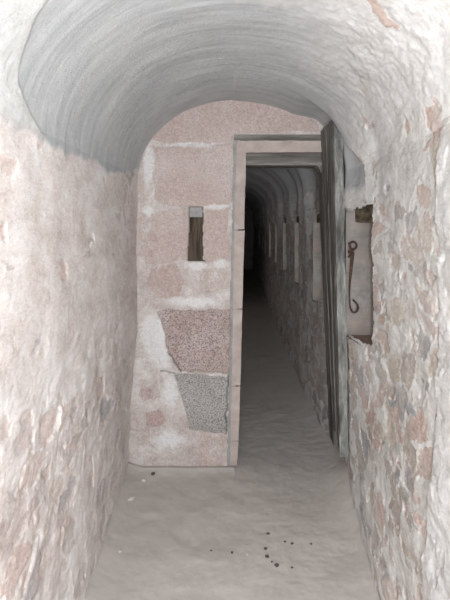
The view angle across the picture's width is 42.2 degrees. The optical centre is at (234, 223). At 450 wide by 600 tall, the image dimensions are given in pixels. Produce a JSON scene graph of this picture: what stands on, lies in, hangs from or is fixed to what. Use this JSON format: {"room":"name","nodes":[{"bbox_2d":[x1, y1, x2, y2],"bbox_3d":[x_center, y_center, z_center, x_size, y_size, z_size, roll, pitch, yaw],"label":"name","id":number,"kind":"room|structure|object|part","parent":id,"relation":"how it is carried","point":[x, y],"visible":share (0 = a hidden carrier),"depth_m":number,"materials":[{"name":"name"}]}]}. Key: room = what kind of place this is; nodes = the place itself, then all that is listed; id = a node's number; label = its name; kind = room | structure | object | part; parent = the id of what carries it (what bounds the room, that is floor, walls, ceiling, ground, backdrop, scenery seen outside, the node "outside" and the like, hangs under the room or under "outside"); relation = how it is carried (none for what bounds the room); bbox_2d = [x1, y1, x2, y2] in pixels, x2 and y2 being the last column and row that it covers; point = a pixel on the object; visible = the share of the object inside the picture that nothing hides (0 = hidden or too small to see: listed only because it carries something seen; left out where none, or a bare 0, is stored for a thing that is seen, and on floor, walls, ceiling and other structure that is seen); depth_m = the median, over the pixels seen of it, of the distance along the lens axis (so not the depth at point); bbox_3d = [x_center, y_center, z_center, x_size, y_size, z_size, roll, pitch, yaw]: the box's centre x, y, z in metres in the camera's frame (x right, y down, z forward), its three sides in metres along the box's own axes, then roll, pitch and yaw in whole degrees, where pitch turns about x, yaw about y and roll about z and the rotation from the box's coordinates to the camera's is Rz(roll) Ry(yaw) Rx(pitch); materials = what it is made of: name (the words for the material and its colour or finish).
{"room":"underground stone tunnel","nodes":[
{"label":"underground stone tunnel","id":0,"kind":"room"},
{"bbox_2d":[0,113,137,599],"bbox_3d":[-0.635,0.685,8.980,0.137,1.970,21.960,0,0,0],"label":"wall","id":1,"kind":"structure","parent":0,"point":[69,295],"depth_m":2.10,"materials":[{"name":"beige stone"}]},
{"bbox_2d":[0,0,449,214],"bbox_3d":[0.004,-0.560,8.980,1.397,0.520,21.963,0,0,0],"label":"ceiling","id":2,"kind":"structure","parent":0,"point":[101,78],"depth_m":2.21,"materials":[{"name":"paint"}]},
{"bbox_2d":[128,100,323,466],"bbox_3d":[-0.003,0.352,3.840,1.595,2.515,0.319,0,0,0],"label":"wall","id":3,"kind":"structure","parent":0,"point":[179,410],"depth_m":3.69,"materials":[{"name":"pink stone"}]},
{"bbox_2d":[189,207,202,216],"bbox_3d":[-0.248,-0.076,3.737,0.084,0.064,0.068,0,0,0],"label":"slit stone","id":4,"kind":"object","parent":3,"relation":"in","point":[194,211],"visible":0.99,"depth_m":3.70,"materials":[{"name":"grey stone"}]},
{"bbox_2d":[188,217,204,260],"bbox_3d":[-0.252,0.066,3.803,0.142,0.392,0.040,0,0,0],"label":"board","id":5,"kind":"object","parent":3,"relation":"attached to","point":[195,248],"visible":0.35,"depth_m":3.78,"materials":[{"name":"brown wood"}]},
{"bbox_2d":[227,134,337,465],"bbox_3d":[0.328,0.489,3.833,0.766,2.160,0.249,0,0,0],"label":"trim","id":6,"kind":"structure","parent":3,"relation":"attached to","point":[249,150],"depth_m":3.71,"materials":[{"name":"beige stone"}]},
{"bbox_2d":[85,269,379,599],"bbox_3d":[0.000,1.511,8.990,1.700,0.096,21.980,0,0,0],"label":"floor","id":7,"kind":"structure","parent":0,"point":[289,481],"depth_m":3.08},
{"bbox_2d":[239,204,253,268],"bbox_3d":[0.000,0.300,20.000,1.802,2.701,0.202,0,0,0],"label":"wall","id":8,"kind":"structure","parent":0,"point":[248,224],"depth_m":19.90,"materials":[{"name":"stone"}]},
{"bbox_2d":[252,123,449,599],"bbox_3d":[0.624,0.685,8.980,0.158,1.970,21.960,0,0,0],"label":"wall","id":9,"kind":"structure","parent":0,"point":[398,459],"depth_m":2.31,"materials":[{"name":"beige stone"}]},
{"bbox_2d":[265,222,266,252],"bbox_3d":[0.989,0.270,12.024,0.754,0.953,0.738,0,0,0],"label":"window","id":10,"kind":"structure","parent":9,"relation":"in","point":[265,222],"depth_m":12.28,"materials":[{"name":"stone"}]},
{"bbox_2d":[269,217,270,256],"bbox_3d":[0.990,0.271,10.520,0.740,0.952,0.727,0,0,0],"label":"window","id":11,"kind":"structure","parent":9,"relation":"in","point":[269,217],"depth_m":10.78,"materials":[{"name":"stone"}]},
{"bbox_2d":[275,216,276,262],"bbox_3d":[0.991,0.270,9.014,0.724,0.953,0.714,0,0,0],"label":"window","id":12,"kind":"structure","parent":9,"relation":"in","point":[275,216],"depth_m":9.28,"materials":[{"name":"stone"}]},
{"bbox_2d":[283,215,294,271],"bbox_3d":[0.994,0.270,7.519,0.729,0.952,0.723,0,0,0],"label":"window","id":13,"kind":"structure","parent":9,"relation":"in","point":[284,220],"depth_m":7.78,"materials":[{"name":"stone"}]},
{"bbox_2d":[294,212,299,284],"bbox_3d":[0.992,0.270,6.015,0.720,0.952,0.714,0,0,0],"label":"window","id":14,"kind":"structure","parent":9,"relation":"in","point":[297,262],"depth_m":6.28,"materials":[{"name":"stone"}]},
{"bbox_2d":[312,209,322,302],"bbox_3d":[0.996,0.270,4.523,0.735,0.953,0.733,0,0,0],"label":"window","id":15,"kind":"structure","parent":9,"relation":"in","point":[317,255],"depth_m":4.77,"materials":[{"name":"stone"}]},
{"bbox_2d":[321,120,347,456],"bbox_3d":[0.598,0.349,3.438,0.117,1.895,0.498,0,0,0],"label":"door","id":16,"kind":"structure","parent":9,"relation":"in","point":[331,139],"depth_m":3.24,"materials":[{"name":"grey wood"}]},
{"bbox_2d":[348,241,358,313],"bbox_3d":[0.653,0.292,3.216,0.059,0.401,0.052,0,0,0],"label":"iron hook","id":17,"kind":"object","parent":9,"relation":"hanging from","point":[351,252],"visible":1,"depth_m":3.20,"materials":[{"name":"black metal"}]},
{"bbox_2d":[346,197,375,352],"bbox_3d":[0.984,0.270,3.015,0.738,0.952,0.712,0,0,0],"label":"window","id":18,"kind":"structure","parent":9,"relation":"in","point":[359,222],"depth_m":3.26,"materials":[{"name":"stone"}]},
{"bbox_3d":[0.932,0.601,3.010,0.636,0.053,0.585,0,0,0],"label":"sill","id":19,"kind":"part","parent":18,"relation":"part of","materials":[{"name":"beige stone"}]}
]}

